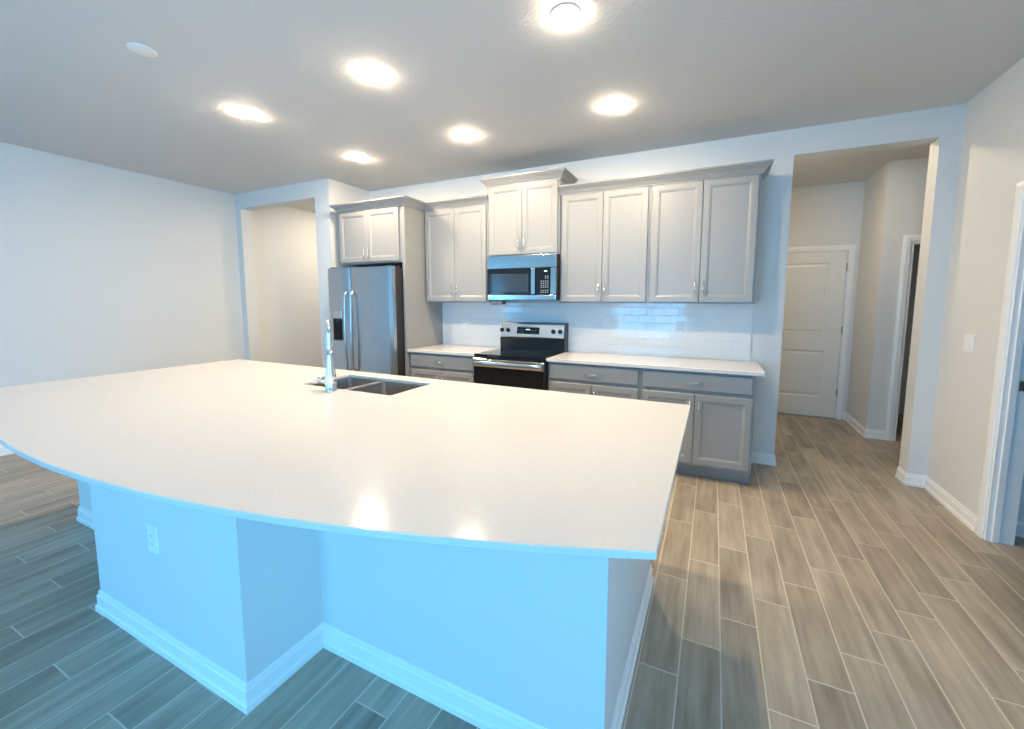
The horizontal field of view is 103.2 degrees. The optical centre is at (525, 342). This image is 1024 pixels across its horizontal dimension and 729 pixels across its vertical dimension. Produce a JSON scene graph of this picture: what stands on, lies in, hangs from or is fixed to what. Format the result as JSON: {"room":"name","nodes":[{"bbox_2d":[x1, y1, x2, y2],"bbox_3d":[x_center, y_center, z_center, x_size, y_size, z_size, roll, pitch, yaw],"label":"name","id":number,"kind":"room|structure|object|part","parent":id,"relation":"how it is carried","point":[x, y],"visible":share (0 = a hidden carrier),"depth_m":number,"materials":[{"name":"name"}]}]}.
{"room":"kitchen","nodes":[
{"label":"kitchen","id":0,"kind":"room"},
{"bbox_2d":[0,142,321,444],"bbox_3d":[-4.908,-0.368,3.572,0.150,2.840,10.950,3,6,25],"label":"wall","id":1,"kind":"structure","parent":0,"point":[105,270],"depth_m":4.50,"materials":[{"name":"white paint"}]},
{"bbox_2d":[0,445,12,455],"bbox_3d":[-4.713,0.989,3.805,0.130,0.096,10.400,3,6,25],"label":"baseboard","id":2,"kind":"structure","parent":1,"relation":"attached to","point":[3,451],"depth_m":3.74,"materials":[{"name":"white paint"}]},
{"bbox_2d":[235,178,369,367],"bbox_3d":[-2.409,-0.661,6.655,1.777,2.840,3.229,3,6,25],"label":"wall","id":3,"kind":"structure","parent":0,"point":[326,192],"depth_m":5.03,"materials":[{"name":"white paint"}]},
{"bbox_2d":[0,0,1023,212],"bbox_3d":[-0.781,-1.641,1.665,10.200,0.100,11.500,3,6,25],"label":"ceiling","id":4,"kind":"structure","parent":0,"point":[532,90],"depth_m":2.57,"materials":[{"name":"white paint"}]},
{"bbox_2d":[126,42,156,56],"bbox_3d":[-2.173,-1.655,2.301,0.132,0.008,0.132,3,6,25],"label":"cover plate","id":5,"kind":"object","parent":4,"relation":"attached to","point":[137,48],"visible":1,"depth_m":2.29,"materials":[{"name":"white plastic"}]},
{"bbox_2d":[234,109,256,117],"bbox_3d":[-2.122,-1.727,3.084,0.147,0.016,0.147,3,6,25],"label":"recessed light","id":6,"kind":"object","parent":4,"relation":"in","point":[243,113],"visible":1,"depth_m":3.06,"materials":[{"name":"white plastic"}]},
{"bbox_2d":[349,155,364,160],"bbox_3d":[-1.663,-1.818,4.022,0.147,0.016,0.147,3,6,25],"label":"recessed light","id":7,"kind":"object","parent":4,"relation":"in","point":[354,157],"visible":1,"depth_m":4.00,"materials":[{"name":"white"}]},
{"bbox_2d":[360,68,384,81],"bbox_3d":[-0.958,-1.670,2.547,0.147,0.016,0.147,3,6,25],"label":"recessed light","id":8,"kind":"object","parent":4,"relation":"in","point":[370,74],"visible":1,"depth_m":2.53,"materials":[{"name":"white"}]},
{"bbox_2d":[457,133,474,139],"bbox_3d":[-0.509,-1.760,3.484,0.147,0.016,0.147,3,6,25],"label":"recessed light","id":9,"kind":"object","parent":4,"relation":"in","point":[465,136],"visible":1,"depth_m":3.46,"materials":[{"name":"white"}]},
{"bbox_2d":[551,3,580,23],"bbox_3d":[0.200,-1.612,2.002,0.147,0.016,0.147,3,6,25],"label":"recessed light","id":10,"kind":"object","parent":4,"relation":"in","point":[566,13],"visible":1,"depth_m":1.99,"materials":[{"name":"white"}]},
{"bbox_2d":[604,102,623,111],"bbox_3d":[0.645,-1.703,2.954,0.147,0.016,0.147,3,6,25],"label":"recessed light","id":11,"kind":"object","parent":4,"relation":"in","point":[615,106],"visible":1,"depth_m":2.93,"materials":[{"name":"white"}]},
{"bbox_2d":[0,413,1023,728],"bbox_3d":[-0.792,1.285,1.952,10.200,0.100,11.500,3,6,25],"label":"floor","id":12,"kind":"structure","parent":0,"point":[822,590],"depth_m":1.81,"materials":[{"name":"tile"}]},
{"bbox_2d":[76,377,653,728],"bbox_3d":[-1.172,0.758,2.215,3.474,0.894,1.382,3,6,25],"label":"kitchen island","id":13,"kind":"object","parent":12,"relation":"on","point":[491,639],"visible":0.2,"depth_m":1.45,"materials":[{"name":"white paint"}]},
{"bbox_2d":[147,523,159,554],"bbox_3d":[-1.477,0.781,1.609,0.072,0.115,0.008,3,6,25],"label":"wall outlet","id":14,"kind":"object","parent":13,"relation":"attached to","point":[152,531],"visible":1,"depth_m":1.60,"materials":[{"name":"white plastic"}]},
{"bbox_2d":[149,531,154,548],"bbox_3d":[-1.478,0.782,1.607,0.033,0.067,0.004,3,6,25],"label":"receptacle","id":15,"kind":"object","parent":14,"relation":"attached to","point":[151,533],"depth_m":1.60,"materials":[{"name":"white plastic"}]},
{"bbox_2d":[0,359,690,559],"bbox_3d":[-1.198,0.315,2.052,3.693,0.020,1.674,3,6,25],"label":"island countertop","id":16,"kind":"structure","parent":13,"relation":"on","point":[438,462],"depth_m":1.39,"materials":[{"name":"white stone"}]},
{"bbox_2d":[314,320,337,391],"bbox_3d":[-1.136,0.072,2.353,0.159,0.405,0.139,3,6,25],"label":"faucet","id":17,"kind":"object","parent":16,"relation":"on","point":[329,379],"visible":1,"depth_m":2.29,"materials":[{"name":"silver metal"}]},
{"bbox_3d":[-1.175,0.218,2.333,0.099,0.046,0.043,2,6,14],"label":"lever","id":18,"kind":"part","parent":17,"relation":"part of","materials":[{"name":"silver metal"}]},
{"bbox_3d":[-1.140,-0.037,2.356,0.025,0.189,0.169,-3,6,-26],"label":"spout","id":19,"kind":"part","parent":17,"relation":"part of","materials":[{"name":"silver metal"}]},
{"bbox_2d":[313,377,424,395],"bbox_3d":[-0.987,0.386,2.546,0.732,0.216,0.377,3,6,25],"label":"sink","id":20,"kind":"object","parent":16,"relation":"in","point":[350,383],"visible":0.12,"depth_m":2.69,"materials":[{"name":"silver metal"}]},
{"bbox_3d":[-1.186,0.376,2.638,0.293,0.216,0.377,3,6,25],"label":"bowl","id":21,"kind":"part","parent":20,"relation":"part of","materials":[{"name":"silver metal"}]},
{"bbox_3d":[-0.844,0.393,2.480,0.418,0.216,0.377,3,6,25],"label":"bowl","id":22,"kind":"part","parent":20,"relation":"part of","materials":[{"name":"silver metal"}]},
{"bbox_3d":[-1.192,1.159,2.216,3.474,0.096,1.298,3,6,25],"label":"baseboard","id":23,"kind":"part","parent":13,"relation":"part of","materials":[{"name":"white paint"}]},
{"bbox_2d":[328,265,405,375],"bbox_3d":[-1.665,0.045,4.786,0.941,1.798,0.841,3,6,25],"label":"refrigerator","id":24,"kind":"object","parent":12,"relation":"on","point":[366,304],"visible":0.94,"depth_m":4.38,"materials":[{"name":"grey metal"}]},
{"bbox_3d":[-2.100,-0.311,4.539,0.136,0.090,0.006,3,6,25],"label":"dispenser panel","id":25,"kind":"part","parent":24,"relation":"part of","materials":[{"name":"silver metal"}]},
{"bbox_3d":[-2.097,-0.192,4.559,0.160,0.350,0.016,3,6,25],"label":"dispenser frame","id":26,"kind":"part","parent":24,"relation":"part of","materials":[{"name":"grey plastic"}]},
{"bbox_3d":[-2.072,0.024,4.607,0.350,1.700,0.066,3,6,25],"label":"door","id":27,"kind":"part","parent":24,"relation":"part of","materials":[{"name":"silver metal"}]},
{"bbox_3d":[-1.972,-0.110,4.491,0.027,0.928,0.076,3,6,25],"label":"handle","id":28,"kind":"part","parent":24,"relation":"part of","materials":[{"name":"silver metal"}]},
{"bbox_3d":[-1.891,-0.106,4.453,0.027,0.928,0.076,3,6,25],"label":"handle","id":29,"kind":"part","parent":24,"relation":"part of","materials":[{"name":"silver metal"}]},
{"bbox_3d":[-1.642,0.045,4.409,0.585,1.700,0.066,3,6,25],"label":"door","id":30,"kind":"part","parent":24,"relation":"part of","materials":[{"name":"silver metal"}]},
{"bbox_2d":[329,195,442,376],"bbox_3d":[-1.587,-0.311,4.819,1.092,2.510,0.709,3,6,25],"label":"tall cabinet","id":31,"kind":"object","parent":12,"relation":"on","point":[387,230],"visible":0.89,"depth_m":4.46,"materials":[{"name":"grey paint"}]},
{"bbox_3d":[-1.939,-1.179,4.580,0.420,0.558,0.019,3,6,25],"label":"door","id":32,"kind":"part","parent":31,"relation":"part of","materials":[{"name":"grey paint"}]},
{"bbox_3d":[-1.582,-1.520,4.700,1.092,0.082,0.709,3,6,25],"label":"crown molding","id":33,"kind":"part","parent":31,"relation":"part of","materials":[{"name":"grey paint"}]},
{"bbox_3d":[-1.543,-1.160,4.397,0.446,0.558,0.019,3,6,25],"label":"door","id":34,"kind":"part","parent":31,"relation":"part of","materials":[{"name":"grey paint"}]},
{"bbox_3d":[-1.155,-0.265,4.659,0.038,2.452,0.643,3,6,25],"label":"panel","id":35,"kind":"part","parent":31,"relation":"part of","materials":[{"name":"grey paint"}]},
{"bbox_2d":[410,352,475,382],"bbox_3d":[-0.759,0.536,4.543,0.835,0.884,0.658,3,6,25],"label":"base cabinet","id":36,"kind":"object","parent":12,"relation":"on","point":[459,368],"visible":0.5,"depth_m":4.23,"materials":[{"name":"grey paint"}]},
{"bbox_3d":[-1.064,0.577,4.367,0.398,0.565,0.019,3,6,25],"label":"door","id":37,"kind":"part","parent":36,"relation":"part of","materials":[{"name":"grey paint"}]},
{"bbox_3d":[-0.880,0.207,4.246,0.799,0.140,0.019,3,6,25],"label":"drawer","id":38,"kind":"part","parent":36,"relation":"part of","materials":[{"name":"grey paint"}]},
{"bbox_2d":[407,344,500,355],"bbox_3d":[-0.755,0.081,4.501,0.845,0.029,0.652,3,6,25],"label":"countertop","id":39,"kind":"structure","parent":36,"relation":"on","point":[448,349],"depth_m":4.37,"materials":[{"name":"white stone"}]},
{"bbox_3d":[-0.699,0.595,4.199,0.398,0.565,0.019,3,6,25],"label":"door","id":40,"kind":"part","parent":36,"relation":"part of","materials":[{"name":"grey paint"}]},
{"bbox_2d":[473,322,568,390],"bbox_3d":[-0.042,0.416,4.147,0.762,1.206,0.725,3,6,25],"label":"range","id":41,"kind":"object","parent":12,"relation":"on","point":[520,361],"visible":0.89,"depth_m":3.98,"materials":[{"name":"grey metal"}]},
{"bbox_3d":[-0.182,0.217,3.821,0.736,0.052,0.052,3,6,25],"label":"handle","id":42,"kind":"part","parent":41,"relation":"part of","materials":[{"name":"silver metal"}]},
{"bbox_3d":[-0.171,0.214,3.844,0.752,0.077,0.005,3,6,25],"label":"door trim","id":43,"kind":"part","parent":41,"relation":"part of","materials":[{"name":"silver metal"}]},
{"bbox_3d":[-0.162,0.483,3.892,0.752,0.631,0.042,3,6,25],"label":"oven door","id":44,"kind":"part","parent":41,"relation":"part of","materials":[{"name":"black glass"}]},
{"bbox_2d":[474,348,567,360],"bbox_3d":[-0.026,0.113,4.150,0.762,0.022,0.654,3,6,25],"label":"cooktop","id":45,"kind":"object","parent":41,"relation":"in","point":[501,354],"depth_m":4.00,"materials":[{"name":"black glass"}]},
{"bbox_2d":[548,362,640,399],"bbox_3d":[0.707,0.609,3.867,0.834,0.884,0.658,3,6,25],"label":"base cabinet","id":46,"kind":"object","parent":12,"relation":"on","point":[598,380],"visible":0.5,"depth_m":3.55,"materials":[{"name":"grey paint"}]},
{"bbox_3d":[0.403,0.649,3.691,0.397,0.565,0.019,3,6,25],"label":"door","id":47,"kind":"part","parent":46,"relation":"part of","materials":[{"name":"grey paint"}]},
{"bbox_3d":[0.587,0.279,3.570,0.798,0.140,0.019,3,6,25],"label":"drawer","id":48,"kind":"part","parent":46,"relation":"part of","materials":[{"name":"grey paint"}]},
{"bbox_3d":[0.767,0.667,3.523,0.397,0.565,0.019,3,6,25],"label":"door","id":49,"kind":"part","parent":46,"relation":"part of","materials":[{"name":"grey paint"}]},
{"bbox_2d":[546,351,764,376],"bbox_3d":[1.114,0.173,3.639,1.732,0.029,0.652,3,6,25],"label":"countertop","id":50,"kind":"structure","parent":46,"relation":"on","point":[735,367],"depth_m":3.49,"materials":[{"name":"white stone"}]},
{"bbox_2d":[640,368,756,483],"bbox_3d":[1.469,0.646,3.516,0.842,0.884,0.658,3,6,25],"label":"base cabinet","id":51,"kind":"object","parent":12,"relation":"on","point":[718,437],"visible":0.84,"depth_m":3.20,"materials":[{"name":"grey paint"}]},
{"bbox_3d":[1.163,0.687,3.340,0.401,0.565,0.019,3,6,25],"label":"door","id":52,"kind":"part","parent":51,"relation":"part of","materials":[{"name":"grey paint"}]},
{"bbox_3d":[1.349,0.317,3.218,0.806,0.140,0.019,3,6,25],"label":"drawer","id":53,"kind":"part","parent":51,"relation":"part of","materials":[{"name":"grey paint"}]},
{"bbox_3d":[1.531,0.705,3.171,0.401,0.565,0.019,3,6,25],"label":"door","id":54,"kind":"part","parent":51,"relation":"part of","materials":[{"name":"grey paint"}]},
{"bbox_2d":[370,104,965,475],"bbox_3d":[1.281,-0.381,3.955,7.203,2.840,0.153,3,6,25],"label":"wall","id":55,"kind":"structure","parent":0,"point":[941,128],"depth_m":3.34,"materials":[{"name":"white paint"}]},
{"bbox_2d":[420,195,490,302],"bbox_3d":[-0.703,-0.990,4.514,0.838,1.092,0.398,3,6,25],"label":"upper cabinet","id":56,"kind":"object","parent":55,"relation":"attached to","point":[456,229],"visible":0.92,"depth_m":4.38,"materials":[{"name":"grey paint"}]},
{"bbox_3d":[-0.940,-0.950,4.487,0.388,0.992,0.019,3,6,25],"label":"door","id":57,"kind":"part","parent":56,"relation":"part of","materials":[{"name":"grey paint"}]},
{"bbox_3d":[-0.767,-1.479,4.322,0.838,0.082,0.080,3,6,25],"label":"crown molding","id":58,"kind":"part","parent":56,"relation":"part of","materials":[{"name":"grey paint"}]},
{"bbox_3d":[-0.584,-0.933,4.323,0.388,0.992,0.019,3,6,25],"label":"door","id":59,"kind":"part","parent":56,"relation":"part of","materials":[{"name":"grey paint"}]},
{"bbox_2d":[479,167,577,256],"bbox_3d":[0.032,-1.263,4.140,0.912,0.774,0.407,3,6,25],"label":"upper cabinet","id":60,"kind":"object","parent":55,"relation":"attached to","point":[524,208],"visible":0.94,"depth_m":3.98,"materials":[{"name":"grey paint"}]},
{"bbox_3d":[-0.200,-1.222,4.090,0.370,0.676,0.019,3,6,25],"label":"door","id":61,"kind":"part","parent":60,"relation":"part of","materials":[{"name":"grey paint"}]},
{"bbox_2d":[487,253,559,304],"bbox_3d":[0.032,-0.630,4.180,0.748,0.486,0.426,3,6,25],"label":"microwave","id":62,"kind":"object","parent":60,"relation":"attached to","point":[534,276],"visible":0.99,"depth_m":3.98,"materials":[{"name":"grey metal"}]},
{"bbox_3d":[-0.162,-0.605,4.069,0.492,0.258,0.026,3,6,25],"label":"door","id":63,"kind":"part","parent":62,"relation":"part of","materials":[{"name":"black glass"}]},
{"bbox_3d":[0.081,-0.592,3.948,0.045,0.258,0.042,3,6,25],"label":"handle","id":64,"kind":"part","parent":62,"relation":"part of","materials":[{"name":"silver metal"}]},
{"bbox_3d":[0.175,-0.588,3.914,0.149,0.258,0.025,3,6,25],"label":"control panel","id":65,"kind":"part","parent":62,"relation":"part of","materials":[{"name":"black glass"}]},
{"bbox_3d":[0.269,-0.583,3.871,0.056,0.258,0.024,3,6,25],"label":"trim","id":66,"kind":"part","parent":62,"relation":"part of","materials":[{"name":"silver metal"}]},
{"bbox_3d":[0.033,-1.607,4.106,0.912,0.082,0.407,3,6,25],"label":"crown molding","id":67,"kind":"part","parent":60,"relation":"part of","materials":[{"name":"grey paint"}]},
{"bbox_3d":[0.139,-1.205,3.933,0.370,0.676,0.019,3,6,25],"label":"door","id":68,"kind":"part","parent":60,"relation":"part of","materials":[{"name":"grey paint"}]},
{"bbox_2d":[442,302,752,360],"bbox_3d":[0.492,-0.158,4.254,3.297,0.503,0.010,3,6,25],"label":"tile backsplash","id":69,"kind":"structure","parent":55,"relation":"attached to","point":[711,331],"depth_m":4.00,"materials":[{"name":"white tile"}]},
{"bbox_2d":[460,319,468,328],"bbox_3d":[-0.721,-0.216,4.803,0.118,0.115,0.008,3,6,25],"label":"wall outlet","id":70,"kind":"object","parent":69,"relation":"attached to","point":[464,323],"visible":1,"depth_m":4.80,"materials":[{"name":"white plastic"}]},
{"bbox_2d":[603,318,609,328],"bbox_3d":[0.819,-0.190,4.088,0.072,0.115,0.008,3,6,25],"label":"wall outlet","id":71,"kind":"object","parent":69,"relation":"attached to","point":[606,321],"visible":1,"depth_m":4.09,"materials":[{"name":"white plastic"}]},
{"bbox_2d":[676,321,683,333],"bbox_3d":[1.448,-0.137,3.801,0.072,0.115,0.008,3,6,25],"label":"wall outlet","id":72,"kind":"object","parent":69,"relation":"attached to","point":[679,324],"visible":1,"depth_m":3.80,"materials":[{"name":"white plastic"}]},
{"bbox_2d":[560,186,651,302],"bbox_3d":[0.770,-0.890,3.855,0.828,1.034,0.365,3,6,25],"label":"upper cabinet","id":73,"kind":"object","parent":55,"relation":"attached to","point":[605,235],"visible":0.98,"depth_m":3.71,"materials":[{"name":"grey paint"}]},
{"bbox_3d":[0.529,-0.878,3.809,0.394,0.992,0.019,3,6,25],"label":"door","id":74,"kind":"part","parent":73,"relation":"part of","materials":[{"name":"grey paint"}]},
{"bbox_3d":[0.890,-0.860,3.643,0.394,0.992,0.019,3,6,25],"label":"door","id":75,"kind":"part","parent":73,"relation":"part of","materials":[{"name":"grey paint"}]},
{"bbox_2d":[648,174,761,303],"bbox_3d":[1.525,-0.853,3.507,0.832,1.034,0.365,3,6,25],"label":"upper cabinet","id":76,"kind":"object","parent":55,"relation":"attached to","point":[704,234],"visible":1,"depth_m":3.36,"materials":[{"name":"grey paint"}]},
{"bbox_2d":[559,159,773,195],"bbox_3d":[1.177,-1.401,3.607,1.728,0.082,0.383,3,6,25],"label":"crown molding","id":77,"kind":"structure","parent":76,"relation":"attached to","point":[763,167],"depth_m":3.40,"materials":[{"name":"grey paint"}]},
{"bbox_3d":[1.283,-0.841,3.462,0.396,0.992,0.019,3,6,25],"label":"door","id":78,"kind":"part","parent":76,"relation":"part of","materials":[{"name":"grey paint"}]},
{"bbox_3d":[1.646,-0.823,3.295,0.396,0.992,0.019,3,6,25],"label":"door","id":79,"kind":"part","parent":76,"relation":"part of","materials":[{"name":"grey paint"}]},
{"bbox_2d":[751,452,775,465],"bbox_3d":[2.129,1.028,3.686,0.242,0.096,0.171,3,6,25],"label":"baseboard","id":80,"kind":"structure","parent":55,"relation":"attached to","point":[760,458],"depth_m":3.60,"materials":[{"name":"white paint"}]},
{"bbox_2d":[777,157,928,430],"bbox_3d":[3.780,-0.406,4.312,2.970,2.840,2.597,3,6,25],"label":"wall","id":81,"kind":"structure","parent":0,"point":[875,214],"depth_m":4.45,"materials":[{"name":"white paint"}]},
{"bbox_2d":[777,244,855,419],"bbox_3d":[3.454,-0.119,5.071,0.963,2.119,0.090,3,6,25],"label":"door","id":82,"kind":"structure","parent":81,"relation":"in","point":[813,327],"depth_m":5.03,"materials":[{"name":"white paint"}]},
{"bbox_2d":[842,412,884,439],"bbox_3d":[3.842,0.942,4.628,0.191,0.096,0.748,3,6,25],"label":"baseboard","id":83,"kind":"structure","parent":81,"relation":"attached to","point":[866,433],"depth_m":4.37,"materials":[{"name":"white paint"}]},
{"bbox_2d":[885,235,920,440],"bbox_3d":[4.241,-0.005,4.021,0.951,2.103,0.152,3,6,25],"label":"trim","id":84,"kind":"structure","parent":81,"relation":"attached to","point":[909,241],"depth_m":4.13,"materials":[{"name":"white paint"}]},
{"bbox_2d":[927,58,1023,515],"bbox_3d":[1.418,0.084,-0.771,0.115,2.840,8.350,3,6,25],"label":"wall","id":85,"kind":"structure","parent":0,"point":[991,164],"depth_m":2.66,"materials":[{"name":"white paint"}]},
{"bbox_2d":[895,466,976,531],"bbox_3d":[2.941,1.104,2.942,0.137,0.096,0.845,3,6,25],"label":"baseboard","id":86,"kind":"structure","parent":85,"relation":"attached to","point":[955,507],"depth_m":2.93,"materials":[{"name":"white paint"}]},
{"bbox_2d":[963,334,974,352],"bbox_3d":[2.959,0.007,2.711,0.008,0.115,0.118,3,6,25],"label":"light switch","id":87,"kind":"object","parent":85,"relation":"attached to","point":[969,340],"visible":1,"depth_m":2.70,"materials":[{"name":"white plastic"}]},
{"bbox_2d":[975,181,1023,545],"bbox_3d":[2.671,0.187,1.957,0.151,2.113,0.991,3,6,25],"label":"trim","id":88,"kind":"structure","parent":85,"relation":"attached to","point":[1003,466],"depth_m":2.37,"materials":[{"name":"white paint"}]},
{"bbox_3d":[2.855,0.253,2.330,0.028,0.060,0.004,3,6,25],"label":"strike plate","id":89,"kind":"part","parent":88,"relation":"part of","materials":[{"name":"black metal"}]},
{"bbox_2d":[1017,472,1023,520],"bbox_3d":[3.238,-0.075,0.928,1.752,2.840,2.680,3,6,25],"label":"wall","id":90,"kind":"structure","parent":0,"point":[1021,504],"depth_m":2.49,"materials":[{"name":"white paint"}]},
{"bbox_2d":[1015,520,1023,536],"bbox_3d":[3.671,1.179,2.211,1.527,0.096,0.018,3,6,25],"label":"baseboard","id":91,"kind":"structure","parent":90,"relation":"attached to","point":[1020,524],"depth_m":2.50,"materials":[{"name":"white paint"}]}
]}

